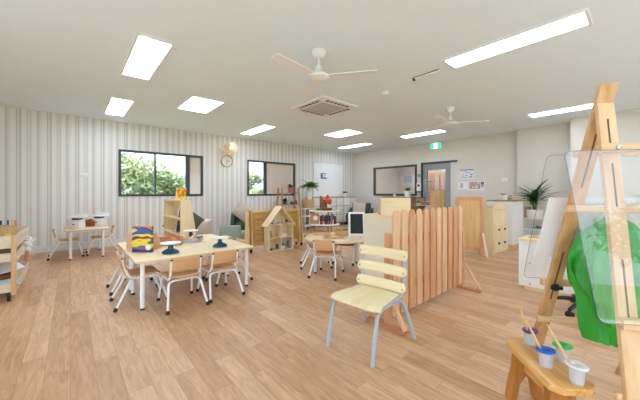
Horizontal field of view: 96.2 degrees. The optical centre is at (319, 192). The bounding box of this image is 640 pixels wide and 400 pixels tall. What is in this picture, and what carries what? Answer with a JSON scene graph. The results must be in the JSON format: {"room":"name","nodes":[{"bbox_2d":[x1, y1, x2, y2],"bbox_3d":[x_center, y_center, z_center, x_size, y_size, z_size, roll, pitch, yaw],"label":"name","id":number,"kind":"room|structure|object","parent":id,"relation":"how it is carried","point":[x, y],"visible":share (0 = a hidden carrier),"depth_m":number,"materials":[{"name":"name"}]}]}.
{"room":"children's room","nodes":[
{"label":"children's room","id":0,"kind":"room"},
{"bbox_2d":[0,106,397,246],"bbox_3d":[-1.961,-0.210,8.505,14.600,2.700,0.150,0,0,-41],"label":"wall","id":1,"kind":"structure","parent":0,"point":[44,156],"depth_m":6.14,"materials":[{"name":"paint"}]},
{"bbox_2d":[118,149,202,195],"bbox_3d":[-3.740,-0.443,6.886,1.810,1.035,0.080,0,0,-41],"label":"window","id":2,"kind":"structure","parent":1,"relation":"in","point":[193,163],"depth_m":7.21,"materials":[{"name":"metal"}]},
{"bbox_2d":[190,157,200,193],"bbox_3d":[-3.209,-0.443,7.368,0.275,0.935,0.008,0,0,-41],"label":"blind","id":3,"kind":"object","parent":2,"relation":"attached to","point":[195,162],"depth_m":7.37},
{"bbox_2d":[22,222,346,254],"bbox_3d":[-2.940,1.075,7.543,11.460,0.130,0.016,0,0,-41],"label":"baseboard","id":4,"kind":"structure","parent":1,"relation":"attached to","point":[61,247],"depth_m":5.79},
{"bbox_2d":[221,155,232,166],"bbox_3d":[-2.550,-0.880,7.864,0.336,0.336,0.040,0,0,-41],"label":"wall clock","id":5,"kind":"object","parent":1,"relation":"attached to","point":[226,160],"visible":1,"depth_m":7.86,"materials":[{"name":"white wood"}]},
{"bbox_2d":[220,142,237,153],"bbox_3d":[-2.421,-1.222,7.724,0.378,0.313,0.420,0,0,-41],"label":"wall lamp","id":6,"kind":"object","parent":1,"relation":"attached to","point":[231,145],"visible":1,"depth_m":7.67,"materials":[{"name":"white paint"}]},
{"bbox_2d":[247,160,294,195],"bbox_3d":[-1.472,-0.440,8.857,1.700,1.040,0.080,0,0,-41],"label":"window","id":7,"kind":"structure","parent":1,"relation":"in","point":[276,175],"depth_m":8.95,"materials":[{"name":"metal"}]},
{"bbox_2d":[267,163,292,193],"bbox_3d":[-1.260,-0.440,9.063,1.010,0.940,0.008,0,0,-41],"label":"blind","id":8,"kind":"object","parent":7,"relation":"attached to","point":[279,175],"depth_m":9.04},
{"bbox_2d":[313,162,343,196],"bbox_3d":[0.330,-0.472,10.382,1.500,1.205,0.020,0,0,-41],"label":"whiteboard","id":9,"kind":"object","parent":1,"relation":"attached to","point":[333,186],"visible":0.81,"depth_m":10.39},
{"bbox_2d":[0,223,622,399],"bbox_3d":[1.648,1.190,4.964,15.400,0.100,10.330,0,0,-41],"label":"floor","id":10,"kind":"structure","parent":0,"point":[62,337],"depth_m":2.25,"materials":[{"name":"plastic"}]},
{"bbox_2d":[0,225,28,301],"bbox_3d":[-3.846,0.790,3.281,0.640,0.700,1.248,0,0,-41],"label":"trolley","id":11,"kind":"object","parent":10,"relation":"on","point":[11,249],"visible":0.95,"depth_m":3.02,"materials":[{"name":"brown wood"}]},
{"bbox_2d":[0,225,17,235],"bbox_3d":[-3.355,0.462,3.097,0.130,0.210,0.134,0,0,-41],"label":"pot","id":12,"kind":"object","parent":11,"relation":"in","point":[13,229],"visible":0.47,"depth_m":3.06,"materials":[{"name":"wood"}]},
{"bbox_2d":[0,244,25,262],"bbox_3d":[-3.846,0.675,3.281,0.640,0.090,1.200,0,0,-41],"label":"tray","id":13,"kind":"object","parent":11,"relation":"on","point":[6,255],"depth_m":3.02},
{"bbox_2d":[0,226,28,248],"bbox_3d":[-3.846,0.515,3.281,0.640,0.130,1.200,0,0,-41],"label":"tray","id":14,"kind":"object","parent":11,"relation":"on","point":[13,241],"depth_m":3.02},
{"bbox_2d":[0,261,28,293],"bbox_3d":[-3.846,0.990,3.281,0.640,0.100,1.200,0,0,-41],"label":"tray","id":15,"kind":"object","parent":11,"relation":"on","point":[12,287],"depth_m":3.02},
{"bbox_2d":[20,236,35,251],"bbox_3d":[-3.725,0.650,3.627,0.133,0.210,0.532,0,0,-33],"label":"cotton wool","id":16,"kind":"object","parent":11,"relation":"in","point":[27,242],"visible":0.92,"depth_m":3.64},
{"bbox_2d":[46,228,84,260],"bbox_3d":[-4.529,0.885,5.126,0.501,0.521,0.407,0,0,-41],"label":"chair","id":17,"kind":"object","parent":10,"relation":"on","point":[57,239],"visible":0.99,"depth_m":5.10,"materials":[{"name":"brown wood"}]},
{"bbox_2d":[63,225,108,259],"bbox_3d":[-4.335,0.882,5.322,0.620,0.515,1.000,0,0,-41],"label":"table","id":18,"kind":"object","parent":10,"relation":"on","point":[100,229],"visible":0.81,"depth_m":5.05,"materials":[{"name":"brown wood"}]},
{"bbox_2d":[66,214,88,228],"bbox_3d":[-4.301,0.499,5.085,0.260,0.250,0.180,0,0,4],"label":"kitchen scale","id":19,"kind":"object","parent":18,"relation":"on","point":[77,222],"visible":1,"depth_m":5.03,"materials":[{"name":"white paint"}]},
{"bbox_2d":[89,212,109,225],"bbox_3d":[-4.178,0.499,5.431,0.260,0.250,0.180,0,0,4],"label":"kitchen scale","id":20,"kind":"object","parent":18,"relation":"on","point":[99,218],"visible":0.99,"depth_m":5.38,"materials":[{"name":"white paint"}]},
{"bbox_2d":[85,225,119,255],"bbox_3d":[-4.140,0.885,5.464,0.501,0.521,0.407,0,0,-41],"label":"chair","id":21,"kind":"object","parent":10,"relation":"on","point":[109,236],"visible":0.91,"depth_m":5.44,"materials":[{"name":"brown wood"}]},
{"bbox_2d":[106,245,157,295],"bbox_3d":[-2.273,0.885,3.483,0.501,0.521,0.407,0,0,-41],"label":"chair","id":22,"kind":"object","parent":10,"relation":"on","point":[116,250],"visible":0.5,"depth_m":3.38,"materials":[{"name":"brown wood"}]},
{"bbox_2d":[109,252,169,312],"bbox_3d":[-1.907,0.885,3.040,0.501,0.521,0.407,0,0,-41],"label":"chair","id":23,"kind":"object","parent":10,"relation":"on","point":[129,273],"visible":0.96,"depth_m":2.99,"materials":[{"name":"brown wood"}]},
{"bbox_2d":[117,234,227,291],"bbox_3d":[-1.963,0.895,3.905,1.240,0.490,0.700,0,0,-41],"label":"table","id":24,"kind":"object","parent":10,"relation":"on","point":[206,237],"visible":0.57,"depth_m":3.85,"materials":[{"name":"brown wood"}]},
{"bbox_2d":[164,199,195,236],"bbox_3d":[-2.778,0.631,5.680,0.300,1.017,1.218,0,0,-41],"label":"bookcase","id":25,"kind":"object","parent":10,"relation":"on","point":[171,206],"visible":0.62,"depth_m":5.52,"materials":[{"name":"brown wood"}]},
{"bbox_2d":[175,188,186,199],"bbox_3d":[-2.613,0.020,5.393,0.053,0.240,0.200,0,0,29],"label":"picture book","id":26,"kind":"object","parent":25,"relation":"on","point":[180,192],"visible":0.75,"depth_m":5.38,"materials":[{"name":"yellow paper"}]},
{"bbox_2d":[156,254,209,315],"bbox_3d":[-1.433,0.885,2.974,0.407,0.521,0.501,0,0,-41],"label":"chair","id":27,"kind":"object","parent":10,"relation":"on","point":[186,266],"visible":1,"depth_m":2.87,"materials":[{"name":"brown wood"}]},
{"bbox_2d":[163,212,203,228],"bbox_3d":[-3.098,0.690,6.582,0.930,0.919,0.236,0,0,-41],"label":"floor cushion","id":28,"kind":"object","parent":10,"relation":"on","point":[198,220],"visible":0.12,"depth_m":6.70,"materials":[{"name":"green fabric"}]},
{"bbox_2d":[125,239,253,310],"bbox_3d":[-1.501,0.895,3.373,1.240,0.490,0.700,0,0,-41],"label":"table","id":29,"kind":"object","parent":10,"relation":"on","point":[203,248],"visible":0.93,"depth_m":3.19,"materials":[{"name":"brown wood"}]},
{"bbox_2d":[132,226,152,251],"bbox_3d":[-1.952,0.506,3.158,0.226,0.285,0.027,0,0,1],"label":"canvas","id":30,"kind":"object","parent":29,"relation":"on","point":[142,236],"visible":1,"depth_m":3.15,"materials":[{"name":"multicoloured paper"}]},
{"bbox_2d":[126,233,161,249],"bbox_3d":[-2.052,0.554,3.362,0.320,0.190,0.170,0,0,1],"label":"display stand","id":31,"kind":"object","parent":29,"relation":"on","point":[156,241],"visible":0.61,"depth_m":3.28,"materials":[{"name":"brown wood"}]},
{"bbox_2d":[160,241,180,254],"bbox_3d":[-1.618,0.590,3.111,0.208,0.118,0.208,0,0,-41],"label":"cake stand","id":32,"kind":"object","parent":29,"relation":"on","point":[170,250],"visible":1,"depth_m":3.07,"materials":[{"name":"teal ceramic"}]},
{"bbox_2d":[211,236,228,247],"bbox_3d":[-1.216,0.590,3.487,0.208,0.118,0.208,0,0,-41],"label":"cake stand","id":33,"kind":"object","parent":29,"relation":"on","point":[219,244],"visible":1,"depth_m":3.44,"materials":[{"name":"teal ceramic"}]},
{"bbox_2d":[196,219,212,234],"bbox_3d":[-2.806,0.870,6.810,0.500,0.492,0.184,0,0,-31],"label":"throw cushion","id":34,"kind":"object","parent":10,"relation":"on","point":[205,227],"visible":0.5,"depth_m":6.80,"materials":[{"name":"beige fabric"}]},
{"bbox_2d":[196,249,245,302],"bbox_3d":[-1.143,0.885,3.266,0.407,0.521,0.501,0,0,-41],"label":"chair","id":35,"kind":"object","parent":10,"relation":"on","point":[219,260],"visible":0.97,"depth_m":3.17,"materials":[{"name":"brown wood"}]},
{"bbox_2d":[205,238,252,286],"bbox_3d":[-1.194,0.885,3.759,0.501,0.521,0.407,0,0,-41],"label":"chair","id":36,"kind":"object","parent":10,"relation":"on","point":[236,239],"visible":0.41,"depth_m":3.73,"materials":[{"name":"brown wood"}]},
{"bbox_2d":[219,225,244,239],"bbox_3d":[-1.916,0.915,6.294,0.440,0.450,0.520,0,0,-3],"label":"sofa","id":37,"kind":"object","parent":10,"relation":"on","point":[234,231],"visible":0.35,"depth_m":6.04,"materials":[{"name":"green fabric"}]},
{"bbox_2d":[230,208,254,229],"bbox_3d":[-2.023,0.770,7.536,0.610,0.741,0.638,0,0,-15],"label":"armchair","id":38,"kind":"object","parent":10,"relation":"on","point":[235,220],"visible":0.25,"depth_m":7.39,"materials":[{"name":"green fabric"}]},
{"bbox_2d":[231,200,253,221],"bbox_3d":[-1.980,0.470,7.369,0.591,0.582,0.157,0,0,-21],"label":"throw cushion","id":39,"kind":"object","parent":38,"relation":"on","point":[239,211],"visible":0.83,"depth_m":7.31,"materials":[{"name":"beige fabric"}]},
{"bbox_2d":[245,208,302,252],"bbox_3d":[-0.916,0.740,5.908,1.290,0.799,0.216,0,0,-41],"label":"screen","id":40,"kind":"object","parent":10,"relation":"on","point":[260,215],"visible":0.59,"depth_m":5.67,"materials":[{"name":"brown wood"}]},
{"bbox_2d":[261,206,295,251],"bbox_3d":[-0.826,0.703,5.755,0.685,0.875,0.230,0,0,-41],"label":"dollhouse","id":41,"kind":"object","parent":10,"relation":"on","point":[278,213],"visible":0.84,"depth_m":5.77,"materials":[{"name":"brown wood"}]},
{"bbox_2d":[276,187,300,208],"bbox_3d":[-0.952,0.490,8.686,0.785,1.304,0.425,0,0,-41],"label":"ladder shelf","id":42,"kind":"object","parent":10,"relation":"on","point":[277,204],"visible":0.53,"depth_m":8.57,"materials":[{"name":"brown wood"}]},
{"bbox_2d":[302,208,316,229],"bbox_3d":[-0.396,0.805,9.037,0.460,0.670,0.360,0,0,-41],"label":"shelf","id":43,"kind":"object","parent":10,"relation":"on","point":[305,215],"visible":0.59,"depth_m":8.89,"materials":[{"name":"paint"}]},
{"bbox_2d":[302,199,313,207],"bbox_3d":[-0.367,0.334,9.049,0.280,0.270,0.260,0,0,-41],"label":"cardboard box","id":44,"kind":"object","parent":43,"relation":"on","point":[306,203],"visible":0.99,"depth_m":8.95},
{"bbox_2d":[299,181,318,198],"bbox_3d":[-0.321,-0.127,9.090,0.670,0.650,0.792,0,0,39],"label":"potted fern","id":45,"kind":"object","parent":44,"relation":"on","point":[310,185],"visible":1,"depth_m":9.03,"materials":[{"name":"white ceramic"}]},
{"bbox_2d":[300,232,332,269],"bbox_3d":[-0.067,0.885,4.491,0.501,0.521,0.407,0,0,-5],"label":"chair","id":46,"kind":"object","parent":10,"relation":"on","point":[309,246],"visible":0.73,"depth_m":4.34,"materials":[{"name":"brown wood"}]},
{"bbox_2d":[310,209,339,231],"bbox_3d":[0.133,0.814,8.291,0.870,0.652,0.870,0,0,-41],"label":"shelf","id":47,"kind":"object","parent":10,"relation":"on","point":[331,224],"visible":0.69,"depth_m":8.02,"materials":[{"name":"white paint"}]},
{"bbox_2d":[311,213,318,223],"bbox_3d":[-0.147,0.729,8.179,0.240,0.300,0.024,0,0,0],"label":"picture","id":48,"kind":"object","parent":47,"relation":"on","point":[314,216],"visible":1,"depth_m":8.17,"materials":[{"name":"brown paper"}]},
{"bbox_2d":[308,239,343,280],"bbox_3d":[0.101,0.885,3.993,0.407,0.521,0.501,0,0,19],"label":"chair","id":49,"kind":"object","parent":10,"relation":"on","point":[326,248],"visible":1,"depth_m":3.86,"materials":[{"name":"brown wood"}]},
{"bbox_2d":[305,197,356,227],"bbox_3d":[0.445,0.640,10.180,2.130,1.000,0.438,0,0,-41],"label":"shelving unit","id":50,"kind":"object","parent":10,"relation":"on","point":[343,204],"visible":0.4,"depth_m":10.09,"materials":[{"name":"white plastic"}]},
{"bbox_2d":[304,232,363,272],"bbox_3d":[0.264,0.902,4.376,1.000,0.475,1.000,0,0,0],"label":"round table","id":51,"kind":"object","parent":10,"relation":"on","point":[356,239],"visible":0.58,"depth_m":4.10,"materials":[{"name":"brown wood"}]},
{"bbox_2d":[348,212,363,238],"bbox_3d":[0.539,0.474,4.258,0.234,0.382,0.156,0,0,0],"label":"chalkboard","id":52,"kind":"object","parent":51,"relation":"on","point":[355,219],"visible":0.98,"depth_m":4.22,"materials":[{"name":"white paint"}]},
{"bbox_2d":[332,243,358,265],"bbox_3d":[0.456,0.885,4.772,0.407,0.521,0.501,0,0,24],"label":"chair","id":53,"kind":"object","parent":10,"relation":"on","point":[352,244],"visible":0.38,"depth_m":4.62,"materials":[{"name":"white metal"}]},
{"bbox_2d":[346,203,372,220],"bbox_3d":[1.351,0.741,9.809,0.810,0.801,0.638,0,0,24],"label":"armchair","id":54,"kind":"object","parent":10,"relation":"on","point":[368,209],"visible":0.15,"depth_m":9.88,"materials":[{"name":"green fabric"}]},
{"bbox_2d":[352,202,365,213],"bbox_3d":[1.317,0.540,9.704,0.460,0.446,0.170,0,0,24],"label":"throw cushion","id":55,"kind":"object","parent":54,"relation":"on","point":[357,207],"visible":0.74,"depth_m":9.66,"materials":[{"name":"beige fabric"}]},
{"bbox_2d":[326,245,415,367],"bbox_3d":[0.383,0.795,2.208,0.493,0.700,0.571,0,0,43],"label":"slatted chair","id":56,"kind":"object","parent":10,"relation":"on","point":[365,296],"visible":1,"depth_m":2.21,"materials":[{"name":"wood"}]},
{"bbox_2d":[363,213,422,302],"bbox_3d":[0.879,0.694,3.301,0.422,0.892,0.650,0,0,-41],"label":"base cabinet","id":57,"kind":"object","parent":10,"relation":"on","point":[376,225],"visible":0.23,"depth_m":3.24,"materials":[{"name":"laminate"}]},
{"bbox_2d":[363,213,422,218],"bbox_3d":[0.879,0.258,3.301,0.422,0.020,0.650,0,0,-41],"label":"countertop","id":58,"kind":"structure","parent":57,"relation":"on","point":[369,214],"depth_m":3.24,"materials":[{"name":"brown wood"}]},
{"bbox_2d":[378,198,410,214],"bbox_3d":[0.841,0.149,3.270,0.330,0.195,0.170,0,0,1],"label":"box","id":59,"kind":"object","parent":58,"relation":"on","point":[387,206],"visible":0.79,"depth_m":3.19,"materials":[{"name":"brown wood"}]},
{"bbox_2d":[382,197,423,204],"bbox_3d":[2.694,0.635,9.384,0.460,1.010,1.310,0,0,-41],"label":"countertop","id":60,"kind":"structure","parent":10,"relation":"on","point":[413,199],"depth_m":9.26,"materials":[{"name":"brown wood"}]},
{"bbox_2d":[366,206,481,335],"bbox_3d":[1.138,0.645,2.951,1.569,0.990,0.420,0,0,-41],"label":"screen","id":61,"kind":"object","parent":10,"relation":"on","point":[452,231],"visible":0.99,"depth_m":2.81,"materials":[{"name":"brown wood"}]},
{"bbox_2d":[428,171,444,206],"bbox_3d":[4.737,0.165,11.074,0.520,1.950,1.000,0,0,-41],"label":"tall cabinet","id":62,"kind":"object","parent":10,"relation":"on","point":[438,178],"visible":0.17,"depth_m":10.99,"materials":[{"name":"brown wood"}]},
{"bbox_2d":[430,190,443,242],"bbox_3d":[2.738,0.540,6.733,0.152,1.200,0.270,0,0,-41],"label":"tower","id":63,"kind":"object","parent":10,"relation":"on","point":[436,196],"visible":0.54,"depth_m":6.67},
{"bbox_2d":[456,197,488,257],"bbox_3d":[2.758,0.605,5.223,0.490,1.070,0.320,0,0,14],"label":"screen","id":64,"kind":"object","parent":10,"relation":"on","point":[472,207],"visible":0.64,"depth_m":5.33,"materials":[{"name":"brown wood"}]},
{"bbox_2d":[477,203,508,253],"bbox_3d":[3.358,0.662,5.589,0.590,0.955,0.378,0,0,-34],"label":"stove","id":65,"kind":"object","parent":10,"relation":"on","point":[495,224],"visible":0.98,"depth_m":5.41,"materials":[{"name":"brown wood"}]},
{"bbox_2d":[484,206,492,222],"bbox_3d":[3.348,0.417,5.605,0.510,0.295,0.260,0,0,-34],"label":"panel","id":66,"kind":"object","parent":65,"relation":"attached to","point":[488,210],"depth_m":5.41,"materials":[{"name":"brown wood"}]},
{"bbox_2d":[486,199,523,248],"bbox_3d":[4.008,0.645,6.210,0.742,0.990,0.505,0,0,-41],"label":"base cabinet","id":67,"kind":"object","parent":10,"relation":"on","point":[514,208],"visible":0.41,"depth_m":5.91,"materials":[{"name":"paint"}]},
{"bbox_2d":[517,235,574,295],"bbox_3d":[2.765,0.840,3.299,0.447,0.600,0.732,0,0,-41],"label":"base cabinet","id":68,"kind":"object","parent":10,"relation":"on","point":[538,267],"visible":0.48,"depth_m":3.33,"materials":[{"name":"paint"}]},
{"bbox_2d":[523,217,543,235],"bbox_3d":[5.072,0.860,6.463,0.375,0.560,0.820,0,0,-41],"label":"shelf","id":69,"kind":"object","parent":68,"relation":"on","point":[527,222],"visible":0.18,"depth_m":6.72,"materials":[{"name":"white wood"}]},
{"bbox_2d":[516,178,557,218],"bbox_3d":[4.879,0.122,6.473,0.633,0.913,1.003,0,0,-41],"label":"potted palm","id":70,"kind":"object","parent":69,"relation":"on","point":[533,198],"visible":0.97,"depth_m":6.50,"materials":[{"name":"plant"}]},
{"bbox_2d":[526,209,542,218],"bbox_3d":[4.934,0.479,6.595,0.310,0.200,0.308,0,0,-41],"label":"pot","id":71,"kind":"object","parent":70,"relation":"on","point":[530,213],"depth_m":6.48,"materials":[{"name":"white ceramic"}]},
{"bbox_2d":[505,338,594,399],"bbox_3d":[1.127,0.994,1.461,0.199,0.293,0.447,0,0,3],"label":"bench","id":72,"kind":"object","parent":10,"relation":"on","point":[555,382],"visible":0.96,"depth_m":1.43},
{"bbox_2d":[522,327,538,345],"bbox_3d":[1.175,0.805,1.605,0.087,0.084,0.072,0,0,-30],"label":"paint pot","id":73,"kind":"object","parent":72,"relation":"on","point":[531,342],"visible":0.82,"depth_m":1.59,"materials":[{"name":"plastic"}]},
{"bbox_2d":[536,345,555,367],"bbox_3d":[1.105,0.805,1.404,0.087,0.084,0.072,0,0,-11],"label":"paint pot","id":74,"kind":"object","parent":72,"relation":"on","point":[547,350],"visible":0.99,"depth_m":1.40,"materials":[{"name":"plastic"}]},
{"bbox_2d":[552,341,573,361],"bbox_3d":[1.225,0.805,1.449,0.087,0.084,0.072,0,0,16],"label":"paint pot","id":75,"kind":"object","parent":72,"relation":"on","point":[564,345],"visible":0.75,"depth_m":1.44,"materials":[{"name":"plastic"}]},
{"bbox_2d":[564,359,589,384],"bbox_3d":[1.146,0.805,1.281,0.072,0.084,0.087,0,0,-20],"label":"paint pot","id":76,"kind":"object","parent":72,"relation":"on","point":[577,365],"visible":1,"depth_m":1.27,"materials":[{"name":"plastic"}]},
{"bbox_2d":[547,324,576,375],"bbox_3d":[1.103,0.715,1.311,0.109,0.203,0.012,0,0,35],"label":"brush","id":77,"kind":"object","parent":76,"relation":"in","point":[549,328],"visible":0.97,"depth_m":1.31,"materials":[{"name":"brown wood"}]},
{"bbox_2d":[557,265,575,316],"bbox_3d":[2.497,0.890,2.755,0.579,0.500,0.566,0,0,-41],"label":"stool","id":78,"kind":"object","parent":10,"relation":"on","point":[571,298],"visible":0.23,"depth_m":2.67,"materials":[{"name":"black plastic"}]},
{"bbox_2d":[524,82,639,399],"bbox_3d":[1.577,0.325,1.459,0.942,1.636,0.815,0,0,10],"label":"easel","id":79,"kind":"object","parent":10,"relation":"on","point":[600,140],"visible":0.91,"depth_m":1.26,"materials":[{"name":"brown wood"}]},
{"bbox_2d":[535,198,639,256],"bbox_3d":[1.496,0.197,1.562,0.520,0.346,0.134,0,0,10],"label":"paper","id":80,"kind":"object","parent":79,"relation":"attached to","point":[554,212],"visible":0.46,"depth_m":1.56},
{"bbox_2d":[566,204,639,347],"bbox_3d":[1.460,0.421,1.441,0.343,0.727,0.197,0,0,-9],"label":"smock","id":81,"kind":"object","parent":79,"relation":"hanging from","point":[594,236],"visible":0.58,"depth_m":1.42,"materials":[{"name":"green fabric"}]},
{"bbox_2d":[0,0,639,152],"bbox_3d":[1.648,-1.620,4.964,15.400,0.120,10.330,0,0,-41],"label":"ceiling","id":82,"kind":"structure","parent":0,"point":[67,57],"depth_m":3.51,"materials":[{"name":"paint"}]},
{"bbox_2d":[104,96,134,116],"bbox_3d":[-3.672,-1.553,5.222,0.340,0.014,1.270,0,0,-41],"label":"recessed light","id":83,"kind":"object","parent":82,"relation":"in","point":[116,106],"visible":1,"depth_m":5.14,"materials":[{"name":"white paint"}]},
{"bbox_2d":[120,32,174,80],"bbox_3d":[-2.061,-1.553,3.369,0.340,0.014,1.260,0,0,-41],"label":"recessed light","id":84,"kind":"object","parent":82,"relation":"in","point":[146,54],"visible":1,"depth_m":3.26,"materials":[{"name":"white paint"}]},
{"bbox_2d":[177,95,223,112],"bbox_3d":[-2.126,-1.553,5.082,0.524,0.014,0.884,0,0,-41],"label":"recessed light","id":85,"kind":"object","parent":82,"relation":"attached to","point":[194,103],"visible":1,"depth_m":5.03,"materials":[{"name":"white paint"}]},
{"bbox_2d":[240,124,276,134],"bbox_3d":[-1.556,-1.553,7.087,0.340,0.014,1.250,0,0,-41],"label":"recessed light","id":86,"kind":"object","parent":82,"relation":"in","point":[264,127],"visible":1,"depth_m":7.01,"materials":[{"name":"white paint"}]},
{"bbox_2d":[271,48,376,95],"bbox_3d":[-0.118,-1.397,3.109,1.041,0.325,1.123,0,0,-41],"label":"ceiling fan","id":87,"kind":"object","parent":82,"relation":"hanging from","point":[317,76],"visible":1,"depth_m":3.08,"materials":[{"name":"white paint"}]},
{"bbox_2d":[291,96,357,116],"bbox_3d":[0.080,-1.539,5.197,0.860,0.042,0.900,0,0,-41],"label":"air conditioner","id":88,"kind":"object","parent":82,"relation":"attached to","point":[323,106],"visible":1,"depth_m":5.10,"materials":[{"name":"white paint"}]},
{"bbox_2d":[299,101,320,108],"bbox_3d":[-0.184,-1.528,4.968,0.070,0.004,0.540,0,0,-41],"label":"vent","id":89,"kind":"object","parent":88,"relation":"attached to","point":[312,103],"depth_m":4.96,"materials":[{"name":"white paint"}]},
{"bbox_2d":[300,110,322,115],"bbox_3d":[-0.150,-1.526,5.461,0.540,0.008,0.076,0,0,-41],"label":"vent","id":90,"kind":"object","parent":88,"relation":"attached to","point":[306,111],"depth_m":5.45,"materials":[{"name":"white paint"}]},
{"bbox_2d":[305,102,344,113],"bbox_3d":[0.080,-1.524,5.197,0.520,0.012,0.520,0,0,-41],"label":"grille","id":91,"kind":"object","parent":88,"relation":"attached to","point":[321,107],"depth_m":5.16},
{"bbox_2d":[325,100,349,107],"bbox_3d":[0.309,-1.526,4.933,0.540,0.008,0.076,0,0,-41],"label":"vent","id":92,"kind":"object","parent":88,"relation":"attached to","point":[327,101],"depth_m":4.91,"materials":[{"name":"white paint"}]},
{"bbox_2d":[328,109,349,115],"bbox_3d":[0.344,-1.526,5.427,0.076,0.008,0.540,0,0,-41],"label":"vent","id":93,"kind":"object","parent":88,"relation":"attached to","point":[342,110],"depth_m":5.43,"materials":[{"name":"white paint"}]},
{"bbox_2d":[323,129,362,137],"bbox_3d":[0.600,-1.553,7.511,0.584,0.014,0.874,0,0,-41],"label":"recessed light","id":94,"kind":"object","parent":82,"relation":"attached to","point":[347,132],"visible":1,"depth_m":7.48,"materials":[{"name":"white paint"}]},
{"bbox_2d":[326,130,360,136],"bbox_3d":[0.600,-1.555,7.511,0.560,0.010,0.850,0,0,-41],"label":"diffuser","id":95,"kind":"object","parent":94,"relation":"attached to","point":[342,133],"depth_m":7.48,"materials":[{"name":"white"}]},
{"bbox_2d":[399,129,446,137],"bbox_3d":[2.691,-1.553,7.559,0.350,0.014,1.170,0,0,-41],"label":"recessed light","id":96,"kind":"object","parent":82,"relation":"in","point":[438,130],"visible":1,"depth_m":7.48,"materials":[{"name":"white paint"}]},
{"bbox_2d":[413,69,440,80],"bbox_3d":[1.389,-1.542,3.766,0.063,0.036,0.382,0,0,-41],"label":"recessed light","id":97,"kind":"object","parent":82,"relation":"in","point":[437,70],"visible":1,"depth_m":3.74,"materials":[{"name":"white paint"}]},
{"bbox_2d":[427,107,484,130],"bbox_3d":[2.282,-1.397,5.227,1.041,0.325,1.123,0,0,-39],"label":"ceiling fan","id":98,"kind":"object","parent":82,"relation":"hanging from","point":[449,122],"visible":1,"depth_m":5.21,"materials":[{"name":"white paint"}]},
{"bbox_2d":[442,8,592,68],"bbox_3d":[1.964,-1.553,2.999,0.330,0.014,1.260,0,0,-41],"label":"recessed light","id":99,"kind":"object","parent":82,"relation":"in","point":[582,18],"visible":1,"depth_m":2.88,"materials":[{"name":"white paint"}]},
{"bbox_2d":[527,103,592,117],"bbox_3d":[4.603,-1.553,5.359,0.350,0.014,1.160,0,0,-41],"label":"recessed light","id":100,"kind":"object","parent":82,"relation":"in","point":[584,106],"visible":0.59,"depth_m":5.39,"materials":[{"name":"white paint"}]},
{"bbox_2d":[398,167,444,193],"bbox_3d":[4.428,-0.210,10.263,2.950,2.700,5.880,0,0,-41],"label":"wall","id":101,"kind":"structure","parent":0,"point":[405,171],"depth_m":12.90,"materials":[{"name":"white paint"}]},
{"bbox_2d":[355,108,639,217],"bbox_3d":[4.487,-0.210,7.398,0.720,2.700,10.280,0,0,-41],"label":"wall","id":102,"kind":"structure","parent":0,"point":[519,156],"depth_m":7.04,"materials":[{"name":"white paint"}]},
{"bbox_2d":[373,164,416,195],"bbox_3d":[2.571,-0.420,9.953,0.080,1.020,1.750,0,0,-41],"label":"window","id":103,"kind":"structure","parent":102,"relation":"in","point":[413,165],"depth_m":9.99,"materials":[{"name":"metal"}]},
{"bbox_2d":[421,160,457,208],"bbox_3d":[3.610,0.090,8.743,0.119,2.100,1.140,0,0,-41],"label":"door","id":104,"kind":"structure","parent":102,"relation":"in","point":[449,166],"depth_m":8.59,"materials":[{"name":"metal"}]},
{"bbox_2d":[451,162,454,208],"bbox_3d":[3.918,0.120,8.434,0.060,2.040,0.130,0,0,-41],"label":"door frame","id":105,"kind":"structure","parent":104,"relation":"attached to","point":[452,163],"depth_m":8.42,"materials":[{"name":"paint"}]},
{"bbox_2d":[459,168,474,178],"bbox_3d":[4.148,-0.535,8.118,0.005,0.290,0.430,0,0,-41],"label":"wall calendar","id":106,"kind":"object","parent":102,"relation":"attached to","point":[463,173],"visible":1,"depth_m":8.10,"materials":[{"name":"white paper"}]},
{"bbox_2d":[469,181,484,190],"bbox_3d":[4.322,-0.200,7.918,0.005,0.260,0.420,0,0,-41],"label":"photo poster","id":107,"kind":"object","parent":102,"relation":"attached to","point":[473,185],"visible":1,"depth_m":7.92,"materials":[{"name":"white paper"}]},
{"label":"outside","id":108,"kind":"structure","parent":0,"visible":0},
{"bbox_3d":[0.493,1.515,7.054,90.000,0.450,110.000,0,0,-41],"label":"ground","id":109,"kind":"structure","parent":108,"visible":0},
{"bbox_2d":[121,153,152,190],"bbox_3d":[-7.585,-0.002,10.335,3.486,3.311,3.814,0,0,-41],"label":"tree","id":110,"kind":"object","parent":109,"relation":"on","point":[129,170],"visible":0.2,"depth_m":10.79,"materials":[{"name":"green plant"}]},
{"bbox_2d":[121,177,162,193],"bbox_3d":[-6.382,0.505,9.700,2.790,2.312,3.899,0,0,-39],"label":"tree","id":111,"kind":"object","parent":109,"relation":"on","point":[139,188],"visible":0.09,"depth_m":9.90,"materials":[{"name":"green plant"}]},
{"bbox_2d":[135,157,182,193],"bbox_3d":[-7.895,0.089,12.804,3.626,3.130,3.965,0,0,-45],"label":"tree","id":112,"kind":"object","parent":109,"relation":"on","point":[161,173],"visible":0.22,"depth_m":12.39,"materials":[{"name":"green plant"}]},
{"bbox_2d":[161,174,184,193],"bbox_3d":[-7.410,0.383,13.378,3.023,2.548,2.504,0,0,-41],"label":"tree","id":113,"kind":"object","parent":109,"relation":"on","point":[177,176],"visible":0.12,"depth_m":12.97,"materials":[{"name":"green plant"}]},
{"bbox_2d":[249,171,262,190],"bbox_3d":[-4.822,0.191,16.631,2.862,2.928,2.682,0,0,-41],"label":"tree","id":114,"kind":"object","parent":109,"relation":"on","point":[257,178],"visible":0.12,"depth_m":16.67,"materials":[{"name":"green plant"}]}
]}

